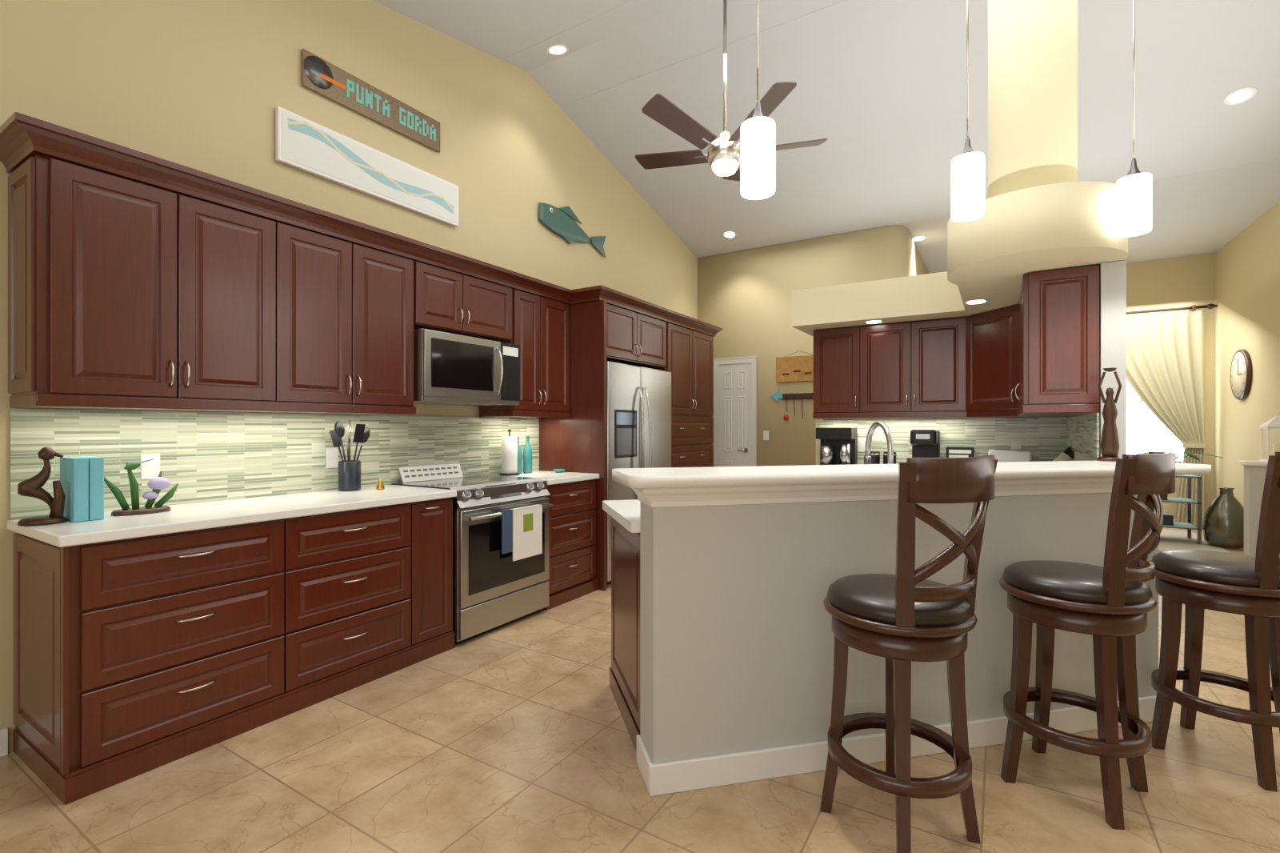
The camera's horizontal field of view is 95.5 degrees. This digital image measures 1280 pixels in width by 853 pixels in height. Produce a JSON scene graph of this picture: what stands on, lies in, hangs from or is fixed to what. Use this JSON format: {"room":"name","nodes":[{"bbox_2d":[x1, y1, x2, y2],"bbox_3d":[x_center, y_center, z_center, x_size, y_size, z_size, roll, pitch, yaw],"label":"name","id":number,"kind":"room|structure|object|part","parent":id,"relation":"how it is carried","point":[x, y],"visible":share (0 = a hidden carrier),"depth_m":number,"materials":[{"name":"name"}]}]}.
{"room":"kitchen","nodes":[
{"label":"kitchen","id":0,"kind":"room"},
{"bbox_2d":[0,0,697,751],"bbox_3d":[-2.048,-0.922,3.129,0.182,4.400,10.360,0,0,32],"label":"wall","id":1,"kind":"structure","parent":0,"point":[208,86],"depth_m":3.20,"materials":[{"name":"beige paint"}]},
{"bbox_2d":[0,727,7,756],"bbox_3d":[-3.591,1.228,0.485,0.014,0.100,4.220,0,0,32],"label":"baseboard","id":2,"kind":"structure","parent":1,"relation":"attached to","point":[4,742],"depth_m":2.27,"materials":[{"name":"white"}]},
{"bbox_2d":[8,154,415,415],"bbox_3d":[-1.897,-0.537,2.870,0.378,0.920,1.617,0,0,32],"label":"upper cabinet","id":3,"kind":"object","parent":1,"relation":"attached to","point":[124,294],"depth_m":2.50,"materials":[{"name":"brown wood"}]},
{"bbox_2d":[0,112,722,336],"bbox_3d":[-0.804,-1.046,4.324,0.704,0.095,5.360,0,0,32],"label":"crown molding","id":4,"kind":"structure","parent":1,"relation":"attached to","point":[24,138],"depth_m":2.71,"materials":[{"name":"brown wood"}]},
{"bbox_2d":[275,106,458,227],"bbox_3d":[-1.624,-1.575,3.634,0.034,0.287,1.220,0,0,32],"label":"art","id":5,"kind":"object","parent":1,"relation":"attached to","point":[306,145],"visible":1,"depth_m":3.51,"materials":[{"name":"white"}]},
{"bbox_2d":[301,48,439,152],"bbox_3d":[-1.632,-2.003,3.630,0.024,0.203,0.930,0,0,32],"label":"sign","id":6,"kind":"object","parent":1,"relation":"attached to","point":[325,78],"visible":1,"depth_m":3.55,"materials":[{"name":"brown wood"}]},
{"bbox_2d":[413,260,511,341],"bbox_3d":[-1.258,-0.809,3.904,0.376,0.375,0.810,0,0,32],"label":"upper cabinet","id":7,"kind":"object","parent":1,"relation":"attached to","point":[446,301],"visible":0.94,"depth_m":3.76,"materials":[{"name":"brown wood"}]},
{"bbox_2d":[413,328,519,406],"bbox_3d":[-1.218,-0.372,3.879,0.470,0.430,0.808,0,0,32],"label":"microwave","id":8,"kind":"object","parent":7,"relation":"attached to","point":[454,369],"visible":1,"depth_m":3.70,"materials":[{"name":"silver metal"}]},
{"bbox_2d":[479,288,570,418],"bbox_3d":[-0.871,-0.537,4.526,0.378,0.920,0.652,0,0,32],"label":"upper cabinet","id":9,"kind":"object","parent":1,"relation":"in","point":[541,331],"depth_m":4.42,"materials":[{"name":"brown wood"}]},
{"bbox_2d":[539,202,606,257],"bbox_3d":[-0.583,-1.814,5.289,0.031,0.335,0.964,0,0,32],"label":"art","id":10,"kind":"object","parent":1,"relation":"attached to","point":[561,222],"visible":0.94,"depth_m":5.17,"materials":[{"name":"teal"}]},
{"bbox_2d":[606,303,665,367],"bbox_3d":[-0.283,-0.782,5.201,0.666,0.430,1.056,0,0,32],"label":"upper cabinet","id":11,"kind":"object","parent":1,"relation":"attached to","point":[634,338],"visible":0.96,"depth_m":5.03,"materials":[{"name":"brown wood"}]},
{"bbox_2d":[372,0,631,59],"bbox_3d":[0.792,-2.714,2.273,5.910,0.440,1.898,0,0,32],"label":"ceiling","id":12,"kind":"structure","parent":0,"point":[501,30],"depth_m":3.97,"materials":[{"name":"white paint"}]},
{"bbox_2d":[740,0,775,199],"bbox_3d":[0.434,-1.673,2.143,0.128,1.622,0.128,0,0,32],"label":"light","id":13,"kind":"object","parent":12,"relation":"hanging from","point":[758,155],"depth_m":2.09,"materials":[{"name":"white glass"}]},
{"bbox_3d":[0.434,-1.845,2.143,0.100,1.277,0.100,0,0,32],"label":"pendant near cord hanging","id":14,"kind":"part","parent":13,"relation":"part of"},
{"bbox_2d":[0,527,1279,852],"bbox_3d":[1.323,1.308,3.121,6.200,0.060,13.900,0,0,32],"label":"floor","id":15,"kind":"structure","parent":0,"point":[514,737],"depth_m":2.04,"materials":[{"name":"tile"}]},
{"bbox_2d":[12,497,454,804],"bbox_3d":[-1.766,0.841,2.828,0.645,0.874,1.655,0,0,32],"label":"base drawers","id":16,"kind":"object","parent":15,"relation":"on","point":[134,657],"visible":0.98,"depth_m":2.32,"materials":[{"name":"brown wood"}]},
{"bbox_2d":[6,484,456,547],"bbox_3d":[-1.772,0.384,2.825,0.639,0.039,1.677,0,0,32],"label":"countertop","id":17,"kind":"structure","parent":16,"relation":"on","point":[186,517],"depth_m":2.49,"materials":[{"name":"white stone"}]},
{"bbox_2d":[17,446,66,526],"bbox_3d":[-2.260,0.219,2.200,0.130,0.289,0.131,0,0,32],"label":"sculpture","id":18,"kind":"object","parent":17,"relation":"on","point":[32,486],"visible":1,"depth_m":2.19,"materials":[{"name":"brown wood"}]},
{"bbox_2d":[60,456,103,521],"bbox_3d":[-2.212,0.240,2.305,0.171,0.245,0.089,0,0,32],"label":"books","id":19,"kind":"object","parent":17,"relation":"on","point":[82,479],"visible":0.92,"depth_m":2.26,"materials":[{"name":"teal paper"}]},
{"bbox_2d":[104,459,178,515],"bbox_3d":[-2.117,0.250,2.468,0.120,0.227,0.264,0,0,32],"label":"figurine","id":20,"kind":"object","parent":17,"relation":"on","point":[157,485],"visible":1,"depth_m":2.45,"materials":[{"name":"green ceramic"}]},
{"bbox_2d":[329,420,370,491],"bbox_3d":[-1.669,0.159,3.363,0.154,0.408,0.205,0,0,32],"label":"utensil crock","id":21,"kind":"object","parent":17,"relation":"on","point":[349,474],"visible":1,"depth_m":3.32,"materials":[{"name":"grey metal"}]},
{"bbox_2d":[375,478,384,489],"bbox_3d":[-1.519,0.331,3.395,0.044,0.065,0.054,0,0,32],"label":"figurine","id":22,"kind":"object","parent":17,"relation":"on","point":[380,486],"visible":1,"depth_m":3.39,"materials":[{"name":"brown metal"}]},
{"bbox_2d":[392,474,553,643],"bbox_3d":[-1.072,0.816,3.849,0.702,0.925,0.787,0,0,32],"label":"stove","id":23,"kind":"object","parent":15,"relation":"on","point":[501,550],"visible":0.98,"depth_m":3.62,"materials":[{"name":"silver metal"}]},
{"bbox_2d":[398,463,463,482],"bbox_3d":[-1.405,0.306,3.940,0.050,0.095,0.489,0,0,32],"label":"word sign","id":24,"kind":"object","parent":23,"relation":"on","point":[418,474],"visible":0.96,"depth_m":3.92,"materials":[{"name":"white wood"}]},
{"bbox_2d":[541,479,598,610],"bbox_3d":[-0.745,0.841,4.475,0.645,0.874,0.609,0,0,32],"label":"base cabinet","id":25,"kind":"object","parent":15,"relation":"on","point":[572,543],"visible":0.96,"depth_m":4.31,"materials":[{"name":"brown wood"}]},
{"bbox_2d":[492,470,599,484],"bbox_3d":[-0.748,0.384,4.476,0.639,0.039,0.609,0,0,32],"label":"countertop","id":26,"kind":"structure","parent":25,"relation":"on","point":[551,478],"depth_m":4.37,"materials":[{"name":"white stone"}]},
{"bbox_2d":[499,428,519,475],"bbox_3d":[-0.994,0.187,4.432,0.150,0.352,0.150,0,0,32],"label":"paper towel holder","id":27,"kind":"object","parent":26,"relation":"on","point":[509,455],"visible":1,"depth_m":4.38,"materials":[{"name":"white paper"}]},
{"bbox_2d":[517,436,521,473],"bbox_3d":[-0.962,0.218,4.559,0.072,0.290,0.072,0,0,32],"label":"bottle","id":28,"kind":"object","parent":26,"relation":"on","point":[519,460],"visible":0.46,"depth_m":4.54,"materials":[{"name":"teal glass"}]},
{"bbox_2d":[523,435,531,473],"bbox_3d":[-0.891,0.213,4.616,0.072,0.300,0.072,0,0,32],"label":"bottle","id":29,"kind":"object","parent":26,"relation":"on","point":[527,458],"visible":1,"depth_m":4.59,"materials":[{"name":"teal glass"}]},
{"bbox_2d":[552,468,565,472],"bbox_3d":[-0.650,0.350,4.682,0.104,0.026,0.104,0,0,32],"label":"dish","id":30,"kind":"object","parent":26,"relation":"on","point":[558,470],"visible":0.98,"depth_m":4.65,"materials":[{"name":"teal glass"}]},
{"bbox_2d":[539,300,606,590],"bbox_3d":[-0.562,0.141,4.733,0.684,2.275,0.031,0,0,32],"label":"panel","id":31,"kind":"object","parent":15,"relation":"on","point":[576,442],"visible":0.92,"depth_m":4.64,"materials":[{"name":"brown wood"}]},
{"bbox_2d":[609,516,639,751],"bbox_3d":[1.039,0.842,2.813,2.290,0.873,0.669,0,0,-13],"label":"base cabinet","id":32,"kind":"object","parent":15,"relation":"on","point":[625,678],"visible":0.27,"depth_m":2.51,"materials":[{"name":"brown wood"}]},
{"bbox_2d":[602,499,639,532],"bbox_3d":[1.020,0.383,2.819,2.325,0.041,0.689,0,0,-13],"label":"countertop","id":33,"kind":"structure","parent":32,"relation":"on","point":[626,514],"depth_m":2.53,"materials":[{"name":"white stone"}]},
{"bbox_2d":[864,420,893,463],"bbox_3d":[1.165,0.166,2.757,0.121,0.389,0.216,0,0,-13],"label":"faucet","id":34,"kind":"object","parent":33,"relation":"on","point":[873,427],"visible":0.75,"depth_m":2.73,"materials":[{"name":"silver metal"}]},
{"bbox_2d":[606,360,671,584],"bbox_3d":[-0.224,0.378,5.167,0.733,1.800,1.043,0,0,32],"label":"refrigerator","id":35,"kind":"object","parent":15,"relation":"on","point":[638,417],"visible":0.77,"depth_m":4.88,"materials":[{"name":"silver metal"}]},
{"bbox_2d":[652,322,713,467],"bbox_3d":[0.275,0.141,6.099,0.668,2.275,1.057,0,0,32],"label":"pantry cabinet","id":36,"kind":"object","parent":15,"relation":"on","point":[690,360],"visible":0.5,"depth_m":5.92,"materials":[{"name":"brown wood"}]},
{"bbox_2d":[630,476,1158,795],"bbox_3d":[1.120,0.741,2.359,2.340,1.075,0.250,0,0,-13],"label":"wall","id":37,"kind":"structure","parent":15,"relation":"on","point":[736,656],"depth_m":2.16,"materials":[{"name":"grey paint"}]},
{"bbox_2d":[612,460,1211,487],"bbox_3d":[1.190,0.182,2.409,2.600,0.039,0.385,0,0,-13],"label":"bar","id":38,"kind":"object","parent":37,"relation":"on","point":[672,477],"visible":0.69,"depth_m":2.17,"materials":[{"name":"white stone"}]},
{"bbox_2d":[1096,367,1122,461],"bbox_3d":[2.274,-0.063,2.814,0.100,0.450,0.098,0,0,32],"label":"figure statue","id":39,"kind":"object","parent":38,"relation":"on","point":[1110,445],"visible":0.96,"depth_m":2.80,"materials":[{"name":"brown wood"}]},
{"bbox_2d":[820,455,997,852],"bbox_3d":[0.837,0.682,1.856,0.452,1.192,0.496,0,0,-26],"label":"bar stool","id":40,"kind":"object","parent":15,"relation":"on","point":[903,617],"visible":1,"depth_m":1.70,"materials":[{"name":"brown wood"}]},
{"bbox_2d":[999,451,1175,829],"bbox_3d":[1.563,0.682,2.064,0.452,1.192,0.496,0,0,-38],"label":"bar stool","id":41,"kind":"object","parent":15,"relation":"on","point":[1110,603],"visible":1,"depth_m":1.92,"materials":[{"name":"brown wood"}]},
{"bbox_2d":[1158,528,1230,552],"bbox_3d":[5.699,1.272,6.762,1.400,0.012,1.780,0,0,32],"label":"area rug","id":42,"kind":"object","parent":15,"relation":"on","point":[1174,539],"visible":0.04,"depth_m":6.38,"materials":[{"name":"beige carpet"}]},
{"bbox_2d":[1159,474,1201,543],"bbox_3d":[5.826,0.898,6.683,0.830,0.732,0.430,0,0,32],"label":"shelf","id":43,"kind":"object","parent":42,"relation":"on","point":[1168,521],"visible":0.33,"depth_m":6.43,"materials":[{"name":"silver metal"}]},
{"bbox_2d":[1136,451,1222,463],"bbox_3d":[6.037,0.403,6.600,0.766,0.257,0.532,0,0,32],"label":"potted plant","id":44,"kind":"object","parent":43,"relation":"on","point":[1188,454],"visible":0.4,"depth_m":6.51,"materials":[{"name":"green plant"}]},
{"bbox_2d":[1202,487,1243,548],"bbox_3d":[6.245,0.954,6.194,0.370,0.620,0.370,0,0,32],"label":"floor vase","id":45,"kind":"object","parent":42,"relation":"on","point":[1223,523],"visible":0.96,"depth_m":6.11,"materials":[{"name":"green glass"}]},
{"bbox_2d":[1151,452,1279,791],"bbox_3d":[2.289,0.682,2.251,0.452,1.192,0.496,0,0,-30],"label":"bar stool","id":46,"kind":"object","parent":15,"relation":"on","point":[1197,582],"visible":0.94,"depth_m":2.16,"materials":[{"name":"brown wood"}]},
{"bbox_3d":[2.296,0.842,4.620,1.834,0.873,0.614,0,0,32],"label":"countertop","id":47,"kind":"structure","parent":15,"relation":"on","visible":0},
{"bbox_3d":[2.274,0.383,4.622,1.874,0.039,0.634,0,0,32],"label":"countertop","id":48,"kind":"structure","parent":47,"relation":"on","visible":0},
{"bbox_2d":[816,427,857,464],"bbox_3d":[1.725,0.183,5.102,0.300,0.360,0.250,0,0,32],"label":"coffee maker","id":49,"kind":"object","parent":48,"relation":"on","point":[838,446],"visible":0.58,"depth_m":5.04,"materials":[{"name":"black plastic"}]},
{"bbox_2d":[870,451,880,463],"bbox_3d":[2.005,0.283,4.993,0.110,0.160,0.110,0,0,32],"label":"canister","id":50,"kind":"object","parent":48,"relation":"on","point":[875,457],"visible":0.5,"depth_m":4.95,"materials":[{"name":"black plastic"}]},
{"bbox_2d":[882,451,896,463],"bbox_3d":[2.114,0.283,4.926,0.110,0.160,0.110,0,0,32],"label":"canister","id":51,"kind":"object","parent":48,"relation":"on","point":[885,457],"visible":0.4,"depth_m":4.89,"materials":[{"name":"black plastic"}]},
{"bbox_2d":[910,429,939,457],"bbox_3d":[2.325,0.191,4.746,0.200,0.345,0.302,0,0,32],"label":"pod coffee maker","id":52,"kind":"object","parent":48,"relation":"on","point":[925,443],"visible":0.52,"depth_m":4.67,"materials":[{"name":"black plastic"}]},
{"bbox_2d":[946,447,974,457],"bbox_3d":[2.611,0.263,4.745,0.200,0.200,0.022,0,0,32],"label":"block","id":53,"kind":"object","parent":48,"relation":"on","point":[959,452],"visible":0.35,"depth_m":4.74,"materials":[{"name":"black plastic"}]},
{"bbox_2d":[988,448,1031,462],"bbox_3d":[2.831,0.267,4.475,0.300,0.192,0.170,0,0,32],"label":"toaster","id":54,"kind":"object","parent":48,"relation":"on","point":[1001,455],"visible":0.46,"depth_m":4.40,"materials":[{"name":"white plastic"}]},
{"bbox_2d":[1052,445,1074,460],"bbox_3d":[3.044,0.209,4.137,0.261,0.308,0.080,0,0,32],"label":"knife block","id":55,"kind":"object","parent":48,"relation":"on","point":[1067,454],"visible":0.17,"depth_m":4.12,"materials":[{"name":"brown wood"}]},
{"bbox_2d":[502,0,843,106],"bbox_3d":[1.477,-2.914,3.378,5.910,0.156,0.698,0,0,32],"label":"ceiling","id":56,"kind":"structure","parent":0,"point":[629,41],"depth_m":4.34,"materials":[{"name":"white paint"}]},
{"bbox_2d":[634,0,827,181],"bbox_3d":[0.514,-2.252,3.799,1.226,1.227,1.285,0,0,32],"label":"ceiling fan","id":57,"kind":"object","parent":56,"relation":"hanging from","point":[722,155],"depth_m":3.68,"materials":[{"name":"brown wood"}]},
{"bbox_3d":[0.552,-2.390,3.776,0.120,0.952,0.120,0,0,32],"label":"ceiling fan rod hanging","id":58,"kind":"part","parent":57,"relation":"part of"},
{"bbox_2d":[697,225,928,466],"bbox_3d":[2.640,-0.450,8.223,2.460,3.456,3.240,0,0,32],"label":"wall","id":59,"kind":"structure","parent":0,"point":[745,300],"depth_m":6.92,"materials":[{"name":"beige paint"}]},
{"bbox_2d":[713,356,756,466],"bbox_3d":[1.165,0.207,7.194,0.574,2.142,0.053,0,0,32],"label":"pantry door","id":60,"kind":"structure","parent":59,"relation":"in","point":[734,414],"depth_m":7.20,"materials":[{"name":"white wood"}]},
{"bbox_2d":[763,430,768,439],"bbox_3d":[1.518,0.101,7.000,0.070,0.115,0.009,0,0,32],"label":"light switch","id":61,"kind":"object","parent":59,"relation":"attached to","point":[766,434],"visible":1,"depth_m":7.00,"materials":[{"name":"white plastic"}]},
{"bbox_2d":[770,389,786,401],"bbox_3d":[1.643,-0.375,6.917,0.200,0.140,0.015,0,0,32],"label":"arrow sign","id":62,"kind":"object","parent":59,"relation":"attached to","point":[777,395],"visible":0.87,"depth_m":6.92,"materials":[{"name":"teal"}]},
{"bbox_2d":[776,350,813,382],"bbox_3d":[1.858,-0.714,6.780,0.554,0.358,0.022,0,0,32],"label":"art","id":63,"kind":"object","parent":59,"relation":"attached to","point":[795,369],"visible":0.67,"depth_m":6.80,"materials":[{"name":"brown wood"}]},
{"bbox_2d":[782,392,813,420],"bbox_3d":[1.878,-0.236,6.737,0.476,0.320,0.073,0,0,32],"label":"key rack","id":64,"kind":"object","parent":59,"relation":"attached to","point":[802,396],"visible":0.92,"depth_m":6.78,"materials":[{"name":"brown wood"}]},
{"bbox_2d":[559,0,1279,273],"bbox_3d":[3.282,-2.536,6.290,5.910,0.718,6.150,0,0,32],"label":"ceiling","id":65,"kind":"structure","parent":0,"point":[876,98],"depth_m":4.75,"materials":[{"name":"white paint"}]},
{"bbox_2d":[950,0,984,221],"bbox_3d":[1.405,-1.693,2.494,0.128,1.582,0.128,0,0,32],"label":"light","id":66,"kind":"object","parent":65,"relation":"hanging from","point":[967,184],"depth_m":2.45,"materials":[{"name":"white glass"}]},
{"bbox_3d":[1.405,-1.865,2.494,0.100,1.237,0.100,0,0,32],"label":"pendant middle cord hanging","id":67,"kind":"part","parent":66,"relation":"part of"},
{"bbox_2d":[1116,0,1151,237],"bbox_3d":[2.268,-1.688,2.671,0.128,1.592,0.128,0,0,32],"label":"light","id":68,"kind":"object","parent":65,"relation":"hanging from","point":[1134,202],"depth_m":2.64,"materials":[{"name":"white glass"}]},
{"bbox_3d":[2.268,-1.861,2.671,0.100,1.247,0.100,0,0,32],"label":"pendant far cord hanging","id":69,"kind":"part","parent":68,"relation":"part of"},
{"bbox_2d":[816,416,1067,464],"bbox_3d":[2.507,0.216,4.916,2.000,2.124,0.141,0,0,32],"label":"wall","id":70,"kind":"structure","parent":0,"point":[1042,439],"depth_m":4.72,"materials":[{"name":"tile"}]},
{"bbox_2d":[792,272,958,336],"bbox_3d":[2.006,-1.000,4.886,1.260,0.305,0.720,0,0,32],"label":"soffit","id":71,"kind":"structure","parent":70,"relation":"attached to","point":[919,298],"depth_m":4.59,"materials":[{"name":"beige paint"}]},
{"bbox_2d":[812,264,1099,419],"bbox_3d":[2.033,-0.461,4.184,1.826,0.767,1.634,0,0,32],"label":"kitchen cabinets","id":72,"kind":"object","parent":70,"relation":"attached to","point":[1034,352],"depth_m":4.32,"materials":[{"name":"brown wood"}]},
{"bbox_2d":[939,272,948,289],"bbox_3d":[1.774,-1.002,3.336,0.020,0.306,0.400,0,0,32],"label":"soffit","id":73,"kind":"structure","parent":72,"relation":"attached to","point":[941,274],"depth_m":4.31,"materials":[{"name":"beige paint"}]},
{"bbox_2d":[1066,260,1126,460],"bbox_3d":[2.766,0.216,3.547,0.116,2.124,1.944,0,0,32],"label":"wall","id":74,"kind":"structure","parent":0,"point":[1113,314],"depth_m":2.98,"materials":[{"name":"grey paint"}]},
{"bbox_2d":[942,180,1127,317],"bbox_3d":[2.483,-1.001,3.720,0.780,0.308,2.200,0,0,32],"label":"soffit","id":75,"kind":"structure","parent":74,"relation":"attached to","point":[1001,246],"depth_m":2.87,"materials":[{"name":"beige paint"}]},
{"bbox_2d":[988,0,1077,198],"bbox_3d":[2.106,-1.992,3.130,0.424,1.671,0.424,0,0,32],"label":"column","id":76,"kind":"structure","parent":75,"relation":"on","point":[1032,93],"depth_m":2.97,"materials":[{"name":"beige paint"}]},
{"bbox_2d":[1126,253,1214,518],"bbox_3d":[5.976,-0.452,8.149,3.290,3.460,0.150,0,0,32],"label":"wall","id":77,"kind":"structure","parent":0,"point":[1182,282],"depth_m":7.44,"materials":[{"name":"beige paint"}]},
{"bbox_2d":[1126,380,1184,463],"bbox_3d":[6.708,-0.352,7.660,0.910,1.840,0.150,0,0,32],"label":"window unit","id":78,"kind":"structure","parent":77,"relation":"in","point":[1147,430],"depth_m":7.73,"materials":[{"name":"white glass"}]},
{"bbox_2d":[1126,303,1217,314],"bbox_3d":[6.566,-1.502,7.592,1.440,0.067,0.155,0,0,32],"label":"curtain rod","id":79,"kind":"object","parent":77,"relation":"attached to","point":[1194,307],"visible":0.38,"depth_m":7.38,"materials":[{"name":"brown metal"}]},
{"bbox_2d":[1126,309,1205,527],"bbox_3d":[6.598,-0.107,7.519,1.030,2.710,0.085,0,0,32],"label":"curtain","id":80,"kind":"object","parent":79,"relation":"hanging from","point":[1166,366],"visible":0.73,"depth_m":7.39,"materials":[{"name":"beige fabric"}]},
{"bbox_2d":[1214,200,1279,507],"bbox_3d":[3.688,-0.922,1.479,0.150,4.400,13.600,0,0,32],"label":"wall","id":81,"kind":"structure","parent":0,"point":[1247,287],"depth_m":6.32,"materials":[{"name":"beige paint"}]},
{"bbox_2d":[1229,348,1251,399],"bbox_3d":[6.645,-0.582,6.440,0.036,0.560,0.560,0,0,32],"label":"wall clock","id":82,"kind":"object","parent":81,"relation":"attached to","point":[1241,373],"visible":0.96,"depth_m":6.37,"materials":[{"name":"brown wood"}]},
{"bbox_2d":[1244,464,1279,556],"bbox_3d":[5.753,0.813,5.287,0.341,0.930,0.150,0,0,32],"label":"wall","id":83,"kind":"structure","parent":0,"point":[1254,477],"depth_m":5.30,"materials":[{"name":"grey paint"}]},
{"bbox_2d":[1238,460,1267,465],"bbox_3d":[5.740,0.330,5.295,0.371,0.034,0.210,0,0,32],"label":"cap","id":84,"kind":"object","parent":83,"relation":"on","point":[1254,462],"visible":0.81,"depth_m":5.29,"materials":[{"name":"white"}]},
{"bbox_2d":[1258,411,1279,461],"bbox_3d":[5.776,0.082,5.267,0.200,0.460,0.200,0,0,32],"label":"lantern","id":85,"kind":"object","parent":84,"relation":"on","point":[1274,422],"visible":0.75,"depth_m":5.25,"materials":[{"name":"white wood"}]}
]}

